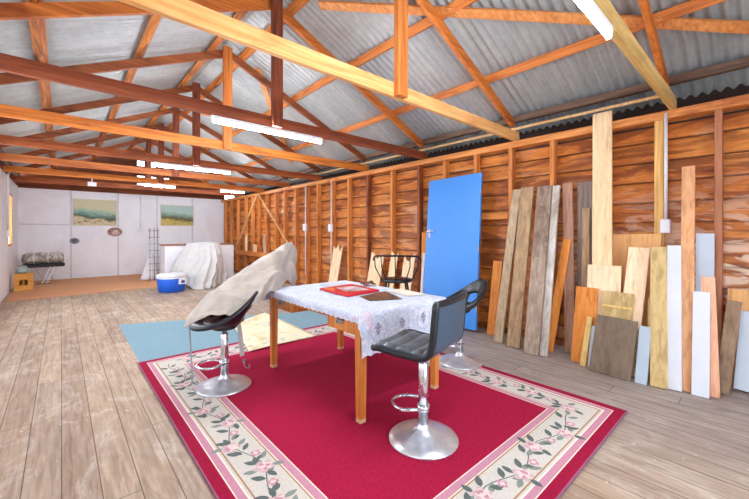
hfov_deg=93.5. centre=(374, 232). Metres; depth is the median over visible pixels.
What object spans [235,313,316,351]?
cloth
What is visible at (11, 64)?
roof truss
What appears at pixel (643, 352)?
board
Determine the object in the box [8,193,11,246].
window
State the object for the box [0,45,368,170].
roof truss
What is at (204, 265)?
sheet
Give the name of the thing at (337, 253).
timber offcut
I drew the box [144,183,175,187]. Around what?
fluorescent light
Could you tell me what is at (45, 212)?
wall
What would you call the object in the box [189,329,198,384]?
strap
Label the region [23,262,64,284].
bench
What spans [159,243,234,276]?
base cabinet
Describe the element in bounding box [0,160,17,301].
wall
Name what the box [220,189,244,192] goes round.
fluorescent light
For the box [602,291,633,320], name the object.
board
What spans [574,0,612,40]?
fluorescent light
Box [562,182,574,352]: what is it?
board
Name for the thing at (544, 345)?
board
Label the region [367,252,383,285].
timber offcut
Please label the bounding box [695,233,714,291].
board
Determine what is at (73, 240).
wall plate
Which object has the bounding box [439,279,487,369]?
bar stool
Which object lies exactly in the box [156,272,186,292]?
cooler
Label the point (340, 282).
paper sheet
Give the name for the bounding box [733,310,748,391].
board
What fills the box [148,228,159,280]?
ladder
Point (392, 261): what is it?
timber offcut
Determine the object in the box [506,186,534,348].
board
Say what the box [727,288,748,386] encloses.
board
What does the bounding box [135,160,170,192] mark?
window
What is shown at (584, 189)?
board
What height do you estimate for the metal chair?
1.019 m
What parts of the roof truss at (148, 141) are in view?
king post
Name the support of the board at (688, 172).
on the floor
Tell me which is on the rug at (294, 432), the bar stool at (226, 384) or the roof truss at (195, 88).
the bar stool at (226, 384)
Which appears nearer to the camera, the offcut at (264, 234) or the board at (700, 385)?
the board at (700, 385)
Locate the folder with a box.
[320,284,378,296]
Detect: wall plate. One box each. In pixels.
[69,238,78,243]
[107,228,121,235]
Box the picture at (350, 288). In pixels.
[336,286,369,291]
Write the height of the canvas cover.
0.703 m
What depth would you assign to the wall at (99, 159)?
10.57 m
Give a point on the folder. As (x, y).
(347, 290)
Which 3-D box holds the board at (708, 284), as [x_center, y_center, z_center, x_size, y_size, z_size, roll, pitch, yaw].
[2.706,0.831,2.836,0.086,0.936,0.190,0,0,33]
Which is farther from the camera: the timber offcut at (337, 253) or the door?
the timber offcut at (337, 253)
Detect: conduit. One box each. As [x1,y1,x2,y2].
[6,172,10,236]
[138,196,141,231]
[303,186,306,274]
[328,181,332,261]
[660,113,670,232]
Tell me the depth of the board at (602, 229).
3.63 m
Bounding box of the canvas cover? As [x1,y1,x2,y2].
[184,242,296,326]
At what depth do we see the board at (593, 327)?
3.43 m
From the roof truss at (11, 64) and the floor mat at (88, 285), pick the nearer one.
the roof truss at (11, 64)
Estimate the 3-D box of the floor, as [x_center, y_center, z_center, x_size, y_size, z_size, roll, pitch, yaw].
[-2.495,1.350,5.478,5.740,0.100,15.100,0,0,-42]
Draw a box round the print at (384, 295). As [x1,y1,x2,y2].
[360,291,401,300]
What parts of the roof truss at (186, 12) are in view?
king post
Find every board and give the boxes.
[420,232,426,290]
[420,253,425,292]
[487,261,502,335]
[493,189,520,342]
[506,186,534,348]
[523,185,552,355]
[524,190,537,338]
[540,185,560,356]
[548,239,571,352]
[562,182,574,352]
[571,286,598,364]
[577,181,591,286]
[580,316,592,366]
[582,208,589,286]
[587,264,621,314]
[588,326,594,366]
[589,314,637,381]
[592,110,612,265]
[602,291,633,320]
[613,234,661,326]
[623,247,649,375]
[635,326,650,384]
[648,298,649,381]
[650,247,667,388]
[667,245,681,391]
[681,165,694,392]
[691,291,710,398]
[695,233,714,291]
[701,277,719,398]
[719,300,741,394]
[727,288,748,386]
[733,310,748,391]
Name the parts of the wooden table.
leg, drawer, leg, drawer, leg, leg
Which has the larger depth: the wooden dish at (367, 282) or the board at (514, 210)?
the board at (514, 210)
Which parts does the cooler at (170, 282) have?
lid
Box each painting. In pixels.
[73,198,116,225]
[160,205,193,225]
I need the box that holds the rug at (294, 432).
[137,324,627,498]
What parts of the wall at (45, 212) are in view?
plate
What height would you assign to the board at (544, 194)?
1.839 m
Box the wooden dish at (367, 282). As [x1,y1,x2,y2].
[360,281,375,285]
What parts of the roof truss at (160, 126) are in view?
king post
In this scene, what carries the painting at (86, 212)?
attached to the wall at (45, 212)
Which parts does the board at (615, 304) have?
rail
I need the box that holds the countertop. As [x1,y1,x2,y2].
[159,243,234,245]
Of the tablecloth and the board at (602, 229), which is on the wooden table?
the tablecloth
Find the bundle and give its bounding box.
[21,252,63,263]
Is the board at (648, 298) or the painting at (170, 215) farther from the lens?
the painting at (170, 215)
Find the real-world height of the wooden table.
0.735 m
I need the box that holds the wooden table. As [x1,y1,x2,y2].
[269,296,438,423]
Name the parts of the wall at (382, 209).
rail, plate, plate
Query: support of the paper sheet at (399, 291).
on the tablecloth
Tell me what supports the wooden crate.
on the floor mat at (88, 285)
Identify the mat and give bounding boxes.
[6,273,159,301]
[119,311,326,361]
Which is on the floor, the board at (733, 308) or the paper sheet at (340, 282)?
the board at (733, 308)
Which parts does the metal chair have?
seat, rail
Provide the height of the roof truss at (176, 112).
1.446 m
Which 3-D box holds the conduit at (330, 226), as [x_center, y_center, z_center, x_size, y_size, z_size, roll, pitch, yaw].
[-0.930,-0.050,7.461,0.051,2.100,0.130,0,0,-42]
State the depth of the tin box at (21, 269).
7.81 m
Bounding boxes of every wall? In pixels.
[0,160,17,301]
[14,146,224,196]
[18,183,224,280]
[221,84,748,351]
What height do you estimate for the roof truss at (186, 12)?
1.439 m
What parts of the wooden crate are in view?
panel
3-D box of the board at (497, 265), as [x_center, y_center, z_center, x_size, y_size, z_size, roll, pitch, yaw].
[1.538,0.832,4.500,0.161,0.935,0.140,0,0,-42]
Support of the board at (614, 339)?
on the floor
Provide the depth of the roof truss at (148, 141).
9.30 m
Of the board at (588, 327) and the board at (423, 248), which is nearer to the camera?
the board at (588, 327)
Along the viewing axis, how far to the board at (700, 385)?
2.83 m
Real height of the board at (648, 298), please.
0.706 m
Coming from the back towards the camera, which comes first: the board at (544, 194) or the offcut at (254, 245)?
the offcut at (254, 245)
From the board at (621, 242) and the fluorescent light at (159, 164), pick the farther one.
the fluorescent light at (159, 164)
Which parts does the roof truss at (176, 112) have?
king post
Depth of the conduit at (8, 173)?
7.26 m
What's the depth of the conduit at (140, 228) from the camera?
10.99 m
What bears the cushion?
on the bar stool at (226, 384)
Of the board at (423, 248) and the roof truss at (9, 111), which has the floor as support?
the board at (423, 248)
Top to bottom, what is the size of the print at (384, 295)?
0.003 m
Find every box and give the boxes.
[16,265,28,273]
[88,179,96,186]
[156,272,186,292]
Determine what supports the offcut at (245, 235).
on the wall at (382, 209)
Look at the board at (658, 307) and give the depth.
3.04 m
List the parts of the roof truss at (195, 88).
king post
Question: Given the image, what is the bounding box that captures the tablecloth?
[263,280,453,358]
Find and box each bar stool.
[189,290,257,397]
[370,291,466,460]
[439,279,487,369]
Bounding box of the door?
[423,172,482,330]
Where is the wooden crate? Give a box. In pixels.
[14,272,33,290]
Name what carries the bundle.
on the bench
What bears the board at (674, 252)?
on the floor
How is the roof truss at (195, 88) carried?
attached to the ceiling
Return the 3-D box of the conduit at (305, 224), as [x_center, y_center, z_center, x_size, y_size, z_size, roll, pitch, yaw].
[-1.628,-0.050,8.245,0.051,2.100,0.130,0,0,-42]
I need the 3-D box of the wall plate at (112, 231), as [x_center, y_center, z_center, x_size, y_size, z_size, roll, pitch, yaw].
[-7.798,-0.015,10.575,0.360,0.260,0.028,0,0,-42]
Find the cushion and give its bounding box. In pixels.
[203,316,244,324]
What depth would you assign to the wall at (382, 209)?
4.49 m
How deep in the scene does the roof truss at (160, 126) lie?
7.94 m
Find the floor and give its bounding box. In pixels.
[0,272,748,498]
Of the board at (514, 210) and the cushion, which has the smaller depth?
the cushion
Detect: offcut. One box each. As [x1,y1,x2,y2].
[245,235,246,250]
[253,244,256,251]
[264,234,265,252]
[328,245,342,281]
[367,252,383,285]
[387,251,398,287]
[400,254,415,290]
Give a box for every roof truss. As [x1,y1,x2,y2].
[0,0,427,159]
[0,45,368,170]
[0,82,321,180]
[0,107,289,186]
[3,122,264,191]
[12,138,242,195]
[117,0,518,140]
[593,0,676,109]
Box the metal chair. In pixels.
[373,255,421,289]
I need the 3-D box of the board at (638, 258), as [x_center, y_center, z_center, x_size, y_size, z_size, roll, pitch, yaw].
[2.403,0.719,3.282,0.286,1.161,0.161,0,0,-25]
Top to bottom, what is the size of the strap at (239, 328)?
0.527 m
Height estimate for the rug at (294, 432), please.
0.014 m
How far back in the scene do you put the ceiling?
4.08 m
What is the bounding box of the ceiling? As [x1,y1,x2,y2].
[0,0,748,193]
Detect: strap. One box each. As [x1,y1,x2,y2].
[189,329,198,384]
[237,323,249,368]
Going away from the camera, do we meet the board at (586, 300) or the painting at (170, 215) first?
the board at (586, 300)
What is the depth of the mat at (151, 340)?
4.43 m
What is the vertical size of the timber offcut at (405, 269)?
0.957 m
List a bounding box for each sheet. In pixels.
[171,242,226,289]
[321,281,349,286]
[386,289,423,295]
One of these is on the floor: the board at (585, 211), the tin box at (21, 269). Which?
the board at (585, 211)
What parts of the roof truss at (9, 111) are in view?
king post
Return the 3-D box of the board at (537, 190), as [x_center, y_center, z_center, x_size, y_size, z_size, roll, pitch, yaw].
[1.824,0.397,4.041,0.380,1.803,0.060,0,0,-43]
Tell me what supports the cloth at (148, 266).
on the floor mat at (88, 285)
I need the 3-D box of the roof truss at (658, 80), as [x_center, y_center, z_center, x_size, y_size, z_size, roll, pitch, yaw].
[0.908,-1.880,1.657,5.200,1.439,0.093,0,0,-42]
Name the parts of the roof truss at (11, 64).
king post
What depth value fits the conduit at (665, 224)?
3.33 m
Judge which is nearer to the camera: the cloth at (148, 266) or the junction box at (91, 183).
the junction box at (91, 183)
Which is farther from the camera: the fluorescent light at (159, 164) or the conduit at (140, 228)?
the conduit at (140, 228)
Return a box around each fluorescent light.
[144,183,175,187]
[154,162,230,173]
[211,115,322,143]
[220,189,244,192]
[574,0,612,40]
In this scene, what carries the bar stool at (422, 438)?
on the rug at (294, 432)
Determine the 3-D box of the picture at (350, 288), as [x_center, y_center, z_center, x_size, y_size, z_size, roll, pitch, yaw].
[-0.205,0.518,3.245,0.270,0.001,0.320,0,0,-42]
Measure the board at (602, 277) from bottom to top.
0.974 m
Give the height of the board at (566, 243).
1.230 m
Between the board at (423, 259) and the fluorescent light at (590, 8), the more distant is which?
the board at (423, 259)
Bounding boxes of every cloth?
[140,253,157,279]
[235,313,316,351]
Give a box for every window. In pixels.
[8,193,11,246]
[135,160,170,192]
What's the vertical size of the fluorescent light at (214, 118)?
0.073 m

